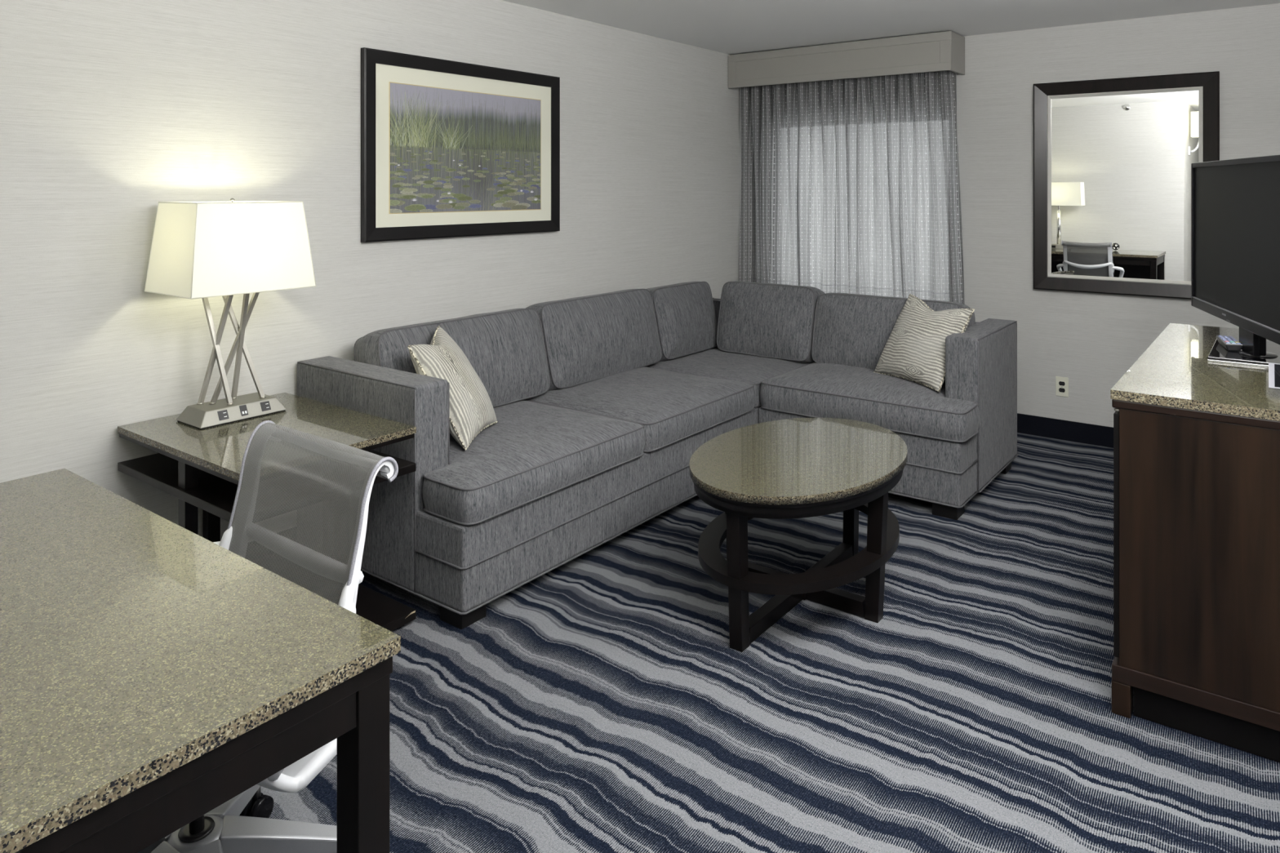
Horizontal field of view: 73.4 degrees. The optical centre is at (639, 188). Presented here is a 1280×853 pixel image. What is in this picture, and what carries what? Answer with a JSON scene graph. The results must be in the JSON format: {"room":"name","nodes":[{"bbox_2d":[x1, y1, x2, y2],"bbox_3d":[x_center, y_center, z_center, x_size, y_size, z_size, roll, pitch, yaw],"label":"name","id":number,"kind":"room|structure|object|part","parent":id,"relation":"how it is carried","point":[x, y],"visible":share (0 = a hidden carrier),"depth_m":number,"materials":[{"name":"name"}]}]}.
{"room":"hotel room","nodes":[
{"label":"hotel room","id":0,"kind":"room"},
{"bbox_2d":[0,0,741,542],"bbox_3d":[-0.870,0.259,4.254,0.120,2.440,5.600,0,0,37],"label":"wall","id":1,"kind":"structure","parent":0,"point":[111,111],"depth_m":3.36,"materials":[{"name":"paint"}]},
{"bbox_2d":[244,526,304,560],"bbox_3d":[-0.854,1.422,4.167,0.012,0.115,5.456,0,0,37],"label":"baseboard","id":2,"kind":"structure","parent":1,"relation":"attached to","point":[296,526],"depth_m":3.34,"materials":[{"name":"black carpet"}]},
{"bbox_2d":[360,47,559,242],"bbox_3d":[-0.820,-0.189,4.194,0.030,0.838,1.240,0,0,37],"label":"framed picture","id":3,"kind":"object","parent":1,"relation":"attached to","point":[450,148],"visible":1,"depth_m":4.09,"materials":[{"name":"black paint"}]},
{"bbox_2d":[390,82,540,213],"bbox_3d":[-0.819,-0.181,4.191,0.001,0.579,0.961,0,0,37],"label":"print","id":4,"kind":"object","parent":3,"relation":"attached to","point":[451,150],"depth_m":4.14},
{"bbox_2d":[239,432,1279,852],"bbox_3d":[-0.264,1.519,2.015,3.790,0.080,8.440,0,0,37],"label":"floor","id":5,"kind":"structure","parent":0,"point":[603,702],"depth_m":2.44,"materials":[{"name":"carpet"}]},
{"bbox_2d":[0,468,400,852],"bbox_3d":[-1.117,1.083,1.416,1.313,0.792,0.749,0,0,37],"label":"desk","id":6,"kind":"object","parent":5,"relation":"on","point":[153,673],"visible":1,"depth_m":1.26,"materials":[{"name":"stone"}]},
{"bbox_3d":[-1.118,0.727,1.416,1.299,0.031,0.735,0,0,37],"label":"rail","id":7,"kind":"part","parent":6,"relation":"part of","materials":[{"name":"brown wood"}]},
{"bbox_3d":[-0.422,1.111,1.310,0.056,0.736,0.056,0,0,37],"label":"leg","id":8,"kind":"part","parent":6,"relation":"part of","materials":[{"name":"brown wood"}]},
{"bbox_2d":[117,392,416,631],"bbox_3d":[-1.268,1.144,2.919,0.814,0.671,0.610,0,0,37],"label":"end table","id":9,"kind":"object","parent":5,"relation":"on","point":[199,468],"visible":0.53,"depth_m":2.82,"materials":[{"name":"stone"}]},
{"bbox_3d":[-1.413,0.888,2.688,0.045,0.086,0.040,0,0,37],"label":"leg","id":10,"kind":"part","parent":9,"relation":"part of","materials":[{"name":"brown wood"}]},
{"bbox_3d":[-1.413,1.194,2.688,0.045,0.470,0.040,0,0,37],"label":"leg","id":11,"kind":"part","parent":9,"relation":"part of","materials":[{"name":"brown wood"}]},
{"bbox_3d":[-1.572,1.194,3.152,0.040,0.470,0.045,0,0,37],"label":"leg","id":12,"kind":"part","parent":9,"relation":"part of","materials":[{"name":"brown wood"}]},
{"bbox_2d":[143,198,316,429],"bbox_3d":[-1.451,0.421,3.057,0.339,0.775,0.449,0,0,37],"label":"table lamp","id":13,"kind":"object","parent":9,"relation":"on","point":[203,250],"visible":1,"depth_m":2.96,"materials":[{"name":"white fabric"}]},
{"bbox_3d":[-1.485,0.534,3.015,0.119,0.454,0.092,0,0,37],"label":"rod","id":14,"kind":"part","parent":13,"relation":"part of","materials":[{"name":"silver metal"}]},
{"bbox_3d":[-1.490,0.534,3.014,0.128,0.454,0.022,0,0,1],"label":"rod","id":15,"kind":"part","parent":13,"relation":"part of","materials":[{"name":"silver metal"}]},
{"bbox_2d":[217,409,229,420],"bbox_3d":[-1.432,0.778,2.951,0.017,0.030,0.033,0,0,37],"label":"socket","id":16,"kind":"object","parent":13,"relation":"attached to","point":[222,415],"depth_m":2.95,"materials":[{"name":"black plastic"}]},
{"bbox_3d":[-1.451,0.201,3.057,0.336,0.308,0.446,0,0,37],"label":"lamp shade","id":17,"kind":"part","parent":13,"relation":"part of","materials":[{"name":"fabric"}]},
{"bbox_3d":[-1.451,0.201,3.057,0.339,0.312,0.449,0,0,37],"label":"shade trim","id":18,"kind":"part","parent":13,"relation":"part of","materials":[{"name":"white fabric"}]},
{"bbox_3d":[-1.439,0.534,3.074,0.059,0.455,0.185,0,0,37],"label":"rod","id":19,"kind":"part","parent":13,"relation":"part of","materials":[{"name":"silver metal"}]},
{"bbox_3d":[-1.429,0.534,3.078,0.102,0.452,0.022,0,0,27],"label":"rod","id":20,"kind":"part","parent":13,"relation":"part of","materials":[{"name":"silver metal"}]},
{"bbox_2d":[239,404,248,416],"bbox_3d":[-1.388,0.777,3.010,0.020,0.034,0.024,0,0,37],"label":"switch","id":21,"kind":"object","parent":13,"relation":"attached to","point":[243,409],"depth_m":3.01,"materials":[{"name":"grey plastic"}]},
{"bbox_3d":[-1.435,0.534,3.085,0.170,0.455,0.022,0,0,-18],"label":"rod","id":22,"kind":"part","parent":13,"relation":"part of","materials":[{"name":"silver metal"}]},
{"bbox_2d":[259,400,271,411],"bbox_3d":[-1.340,0.778,3.073,0.017,0.030,0.033,0,0,37],"label":"socket","id":23,"kind":"object","parent":13,"relation":"attached to","point":[264,406],"depth_m":3.07,"materials":[{"name":"black plastic"}]},
{"bbox_2d":[117,449,416,523],"bbox_3d":[-1.268,0.945,2.919,0.814,0.028,0.610,0,0,37],"label":"shelf","id":24,"kind":"object","parent":9,"relation":"attached to","point":[214,495],"depth_m":2.72,"materials":[{"name":"brown wood"}]},
{"bbox_3d":[-0.963,0.888,2.691,0.040,0.086,0.045,0,0,37],"label":"leg","id":25,"kind":"part","parent":9,"relation":"part of","materials":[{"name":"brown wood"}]},
{"bbox_3d":[-0.963,1.194,2.691,0.040,0.470,0.045,0,0,37],"label":"leg","id":26,"kind":"part","parent":9,"relation":"part of","materials":[{"name":"brown wood"}]},
{"bbox_3d":[-1.085,1.194,3.122,0.045,0.470,0.040,0,0,37],"label":"leg","id":27,"kind":"part","parent":9,"relation":"part of","materials":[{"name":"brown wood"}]},
{"bbox_2d":[137,420,398,852],"bbox_3d":[-0.868,1.013,1.690,0.681,0.931,0.655,0,0,37],"label":"desk chair","id":28,"kind":"object","parent":5,"relation":"on","point":[222,829],"visible":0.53,"depth_m":1.80,"materials":[{"name":"white fabric"}]},
{"bbox_3d":[-1.035,0.808,1.807,0.040,0.504,0.591,0,0,37],"label":"frame","id":29,"kind":"part","parent":28,"relation":"part of","materials":[{"name":"grey plastic"}]},
{"bbox_3d":[-0.588,0.936,1.596,0.107,0.260,0.187,0,0,37],"label":"armrest","id":30,"kind":"part","parent":28,"relation":"part of","materials":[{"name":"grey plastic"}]},
{"bbox_3d":[-0.694,0.808,1.549,0.040,0.504,0.591,0,0,37],"label":"frame","id":31,"kind":"part","parent":28,"relation":"part of","materials":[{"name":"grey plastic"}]},
{"bbox_2d":[297,280,1018,629],"bbox_3d":[0.321,1.021,4.006,2.050,0.917,2.955,0,0,37],"label":"sectional sofa","id":32,"kind":"object","parent":5,"relation":"on","point":[602,404],"visible":0.88,"depth_m":3.87,"materials":[{"name":"grey fabric"}]},
{"bbox_3d":[-1.038,1.055,3.285,0.753,0.725,0.157,0,0,37],"label":"arm","id":33,"kind":"part","parent":32,"relation":"part of"},
{"bbox_2d":[355,308,549,405],"bbox_3d":[-0.798,0.793,3.826,0.271,0.434,0.956,0,0,37],"label":"cushion","id":34,"kind":"object","parent":32,"relation":"on","point":[508,349],"depth_m":3.85,"materials":[{"name":"grey fabric"}]},
{"bbox_2d":[407,325,497,450],"bbox_3d":[-0.747,0.774,3.402,0.294,0.396,0.380,0,0,13],"label":"throw pillow","id":35,"kind":"object","parent":32,"relation":"on","point":[472,411],"visible":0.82,"depth_m":3.34,"materials":[{"name":"fabric"}]},
{"bbox_2d":[422,400,645,523],"bbox_3d":[-0.583,1.050,3.482,0.813,0.162,1.011,0,0,37],"label":"seat cushion","id":36,"kind":"object","parent":32,"relation":"on","point":[536,451],"depth_m":3.22,"materials":[{"name":"grey fabric"}]},
{"bbox_3d":[-0.097,1.272,4.321,0.992,0.290,2.930,0,0,37],"label":"seat","id":37,"kind":"part","parent":32,"relation":"part of","materials":[{"name":"grey fabric"}]},
{"bbox_2d":[525,288,661,390],"bbox_3d":[-0.237,0.788,4.566,0.270,0.444,0.929,0,0,37],"label":"cushion","id":38,"kind":"object","parent":32,"relation":"on","point":[588,340],"depth_m":4.43,"materials":[{"name":"grey fabric"}]},
{"bbox_2d":[528,366,755,450],"bbox_3d":[0.002,1.049,4.254,0.812,0.165,0.950,0,0,37],"label":"seat cushion","id":39,"kind":"object","parent":32,"relation":"on","point":[673,408],"depth_m":4.06,"materials":[{"name":"grey fabric"}]},
{"bbox_2d":[647,281,717,361],"bbox_3d":[0.230,0.794,5.171,0.272,0.436,0.630,0,0,37],"label":"cushion","id":40,"kind":"object","parent":32,"relation":"on","point":[684,313],"depth_m":5.04,"materials":[{"name":"grey fabric"}]},
{"bbox_2d":[645,347,808,405],"bbox_3d":[0.507,1.058,4.935,0.796,0.150,0.773,0,0,37],"label":"seat cushion","id":41,"kind":"object","parent":32,"relation":"on","point":[753,368],"depth_m":4.82,"materials":[{"name":"grey fabric"}]},
{"bbox_2d":[717,280,824,363],"bbox_3d":[0.775,0.788,5.114,0.644,0.446,0.259,0,0,37],"label":"cushion","id":42,"kind":"object","parent":32,"relation":"on","point":[774,322],"depth_m":5.00,"materials":[{"name":"grey fabric"}]},
{"bbox_3d":[1.146,0.926,5.130,1.739,0.403,0.130,0,0,37],"label":"frame","id":43,"kind":"part","parent":32,"relation":"part of","materials":[{"name":"grey fabric"}]},
{"bbox_3d":[1.301,1.272,4.498,1.022,0.290,0.960,0,0,37],"label":"seat","id":44,"kind":"part","parent":32,"relation":"part of","materials":[{"name":"grey fabric"}]},
{"bbox_2d":[759,362,979,440],"bbox_3d":[1.238,1.045,4.392,1.050,0.175,0.759,0,0,37],"label":"seat cushion","id":45,"kind":"object","parent":32,"relation":"on","point":[913,411],"depth_m":4.12,"materials":[{"name":"grey fabric"}]},
{"bbox_2d":[813,292,974,368],"bbox_3d":[1.358,0.801,4.668,0.854,0.425,0.258,0,0,37],"label":"cushion","id":46,"kind":"object","parent":32,"relation":"on","point":[850,330],"depth_m":4.68,"materials":[{"name":"grey fabric"}]},
{"bbox_2d":[873,293,974,391],"bbox_3d":[1.421,0.764,4.342,0.244,0.417,0.477,0,0,-29],"label":"throw pillow","id":47,"kind":"object","parent":32,"relation":"on","point":[914,350],"visible":0.94,"depth_m":4.25,"materials":[{"name":"fabric"}]},
{"bbox_3d":[1.731,1.059,4.334,0.157,0.716,0.723,0,0,37],"label":"arm","id":48,"kind":"part","parent":32,"relation":"part of"},
{"bbox_2d":[689,417,907,652],"bbox_3d":[0.586,1.217,3.121,0.690,0.525,1.030,0,0,37],"label":"oval coffee table","id":49,"kind":"object","parent":5,"relation":"on","point":[797,468],"visible":1,"depth_m":2.92,"materials":[{"name":"stone"}]},
{"bbox_3d":[0.359,1.254,3.292,0.068,0.450,0.047,0,0,37],"label":"leg","id":50,"kind":"part","parent":49,"relation":"part of","materials":[{"name":"brown wood"}]},
{"bbox_3d":[0.315,1.254,2.764,0.047,0.450,0.068,0,0,37],"label":"leg","id":51,"kind":"part","parent":49,"relation":"part of","materials":[{"name":"brown wood"}]},
{"bbox_2d":[697,502,899,595],"bbox_3d":[0.586,1.259,3.121,0.636,0.031,0.956,0,0,37],"label":"shelf","id":52,"kind":"object","parent":49,"relation":"attached to","point":[870,559],"depth_m":2.81,"materials":[{"name":"brown wood"}]},
{"bbox_3d":[0.856,1.254,3.478,0.047,0.450,0.068,0,0,37],"label":"leg","id":53,"kind":"part","parent":49,"relation":"part of","materials":[{"name":"brown wood"}]},
{"bbox_3d":[0.812,1.254,2.949,0.068,0.450,0.047,0,0,37],"label":"leg","id":54,"kind":"part","parent":49,"relation":"part of","materials":[{"name":"brown wood"}]},
{"bbox_2d":[1110,323,1279,762],"bbox_3d":[2.058,1.023,2.817,0.715,0.912,1.508,0,0,37],"label":"media cabinet","id":55,"kind":"object","parent":5,"relation":"on","point":[1197,439],"visible":0.98,"depth_m":2.32,"materials":[{"name":"wood"}]},
{"bbox_3d":[1.568,0.980,2.720,0.014,0.687,0.738,0,0,37],"label":"door","id":56,"kind":"part","parent":55,"relation":"part of","materials":[{"name":"black wood"}]},
{"bbox_3d":[2.063,0.606,2.813,0.698,0.025,1.502,0,0,37],"label":"moulding","id":57,"kind":"part","parent":55,"relation":"part of","materials":[{"name":"beige stone"}]},
{"bbox_3d":[1.622,1.364,2.233,0.695,0.046,0.050,0,0,37],"label":"rail","id":58,"kind":"part","parent":55,"relation":"part of","materials":[{"name":"brown wood"}]},
{"bbox_3d":[1.622,0.979,2.222,0.672,0.722,0.020,0,0,37],"label":"panel","id":59,"kind":"part","parent":55,"relation":"part of","materials":[{"name":"brown wood"}]},
{"bbox_2d":[1191,154,1279,367],"bbox_3d":[2.070,0.232,2.967,0.348,0.668,0.899,0,0,37],"label":"television","id":60,"kind":"object","parent":55,"relation":"on","point":[1235,203],"visible":0.95,"depth_m":2.88,"materials":[{"name":"black plastic"}]},
{"bbox_2d":[1216,335,1242,351],"bbox_3d":[2.048,0.536,2.986,0.049,0.027,0.182,0,0,25],"label":"remote control","id":61,"kind":"object","parent":60,"relation":"on","point":[1229,343],"visible":1,"depth_m":2.93,"materials":[{"name":"black plastic"}]},
{"bbox_3d":[2.048,0.526,2.986,0.048,0.002,0.180,0,0,25],"label":"plate","id":62,"kind":"part","parent":61,"relation":"part of","materials":[{"name":"grey"}]},
{"bbox_3d":[2.029,0.501,2.862,0.018,0.089,0.140,0,0,19],"label":"neck plate","id":63,"kind":"part","parent":60,"relation":"part of","materials":[{"name":"black plastic"}]},
{"bbox_2d":[1268,362,1279,389],"bbox_3d":[1.826,0.537,2.373,0.149,0.060,0.233,0,0,37],"label":"card stand","id":64,"kind":"object","parent":55,"relation":"on","point":[1273,368],"visible":1,"depth_m":2.40,"materials":[{"name":"white paper"}]},
{"bbox_2d":[503,0,1279,54],"bbox_3d":[-0.264,-1.011,2.015,3.790,0.100,8.440,0,0,37],"label":"ceiling","id":65,"kind":"structure","parent":0,"point":[730,27],"depth_m":4.75,"materials":[{"name":"paint"}]},
{"bbox_2d":[956,3,1279,427],"bbox_3d":[2.247,0.259,5.331,3.550,2.440,0.120,0,0,37],"label":"wall","id":66,"kind":"structure","parent":0,"point":[1090,340],"depth_m":5.05,"materials":[{"name":"paint"}]},
{"bbox_2d":[728,31,964,88],"bbox_3d":[1.337,-0.838,5.766,1.566,0.240,0.281,0,0,37],"label":"window valance","id":67,"kind":"object","parent":66,"relation":"attached to","point":[944,51],"visible":1,"depth_m":5.57,"materials":[{"name":"paint"}]},
{"bbox_3d":[1.260,-0.833,5.664,1.435,0.135,0.014,0,0,37],"label":"recessed panel","id":68,"kind":"part","parent":67,"relation":"part of","materials":[{"name":"paint"}]},
{"bbox_3d":[1.959,-0.835,5.308,0.020,0.235,0.261,0,0,37],"label":"panel","id":69,"kind":"part","parent":67,"relation":"part of","materials":[{"name":"paint"}]},
{"bbox_3d":[1.351,-0.891,5.784,1.515,0.110,0.040,0,0,37],"label":"track","id":70,"kind":"object","parent":67,"relation":"attached to","visible":0},
{"bbox_2d":[738,80,836,293],"bbox_3d":[1.030,0.016,6.021,0.728,1.694,0.127,0,0,37],"label":"window curtain","id":71,"kind":"object","parent":70,"relation":"hanging from","point":[788,224],"visible":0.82,"depth_m":6.03,"materials":[{"name":"fabric"}]},
{"bbox_2d":[832,70,964,303],"bbox_3d":[1.655,0.016,5.549,0.862,1.694,0.127,0,0,37],"label":"window curtain","id":72,"kind":"object","parent":70,"relation":"hanging from","point":[899,230],"visible":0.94,"depth_m":5.54,"materials":[{"name":"fabric"}]},
{"bbox_2d":[1055,376,1068,396],"bbox_3d":[2.489,1.168,5.067,0.069,0.114,0.009,0,0,37],"label":"wall outlet","id":73,"kind":"object","parent":66,"relation":"attached to","point":[1061,383],"visible":1,"depth_m":5.07,"materials":[{"name":"beige plastic"}]},
{"bbox_2d":[1058,381,1065,386],"bbox_3d":[2.488,1.149,5.065,0.033,0.023,0.004,0,0,37],"label":"socket","id":74,"kind":"object","parent":73,"relation":"attached to","point":[1060,383],"depth_m":5.06,"materials":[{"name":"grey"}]},
{"bbox_2d":[1058,387,1065,392],"bbox_3d":[2.488,1.188,5.065,0.033,0.023,0.004,0,0,37],"label":"socket","id":75,"kind":"object","parent":73,"relation":"attached to","point":[1060,389],"depth_m":5.06,"materials":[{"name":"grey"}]},
{"bbox_2d":[1017,413,1113,448],"bbox_3d":[2.202,1.422,5.282,3.538,0.115,0.012,0,0,37],"label":"baseboard","id":76,"kind":"structure","parent":66,"relation":"attached to","point":[1072,431],"depth_m":5.05,"materials":[{"name":"black plastic"}]},
{"bbox_2d":[1033,71,1219,298],"bbox_3d":[2.727,-0.014,4.866,0.923,1.225,0.038,0,0,37],"label":"wall mirror","id":77,"kind":"object","parent":66,"relation":"attached to","point":[1113,157],"visible":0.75,"depth_m":4.88,"materials":[{"name":"brown wood"}]},
{"bbox_2d":[1051,90,1198,281],"bbox_3d":[2.735,-0.014,4.877,0.743,1.045,0.006,0,0,37],"label":"mirror glass","id":78,"kind":"object","parent":77,"relation":"attached to","point":[1122,161],"depth_m":4.87,"materials":[{"name":"white"}]}
]}

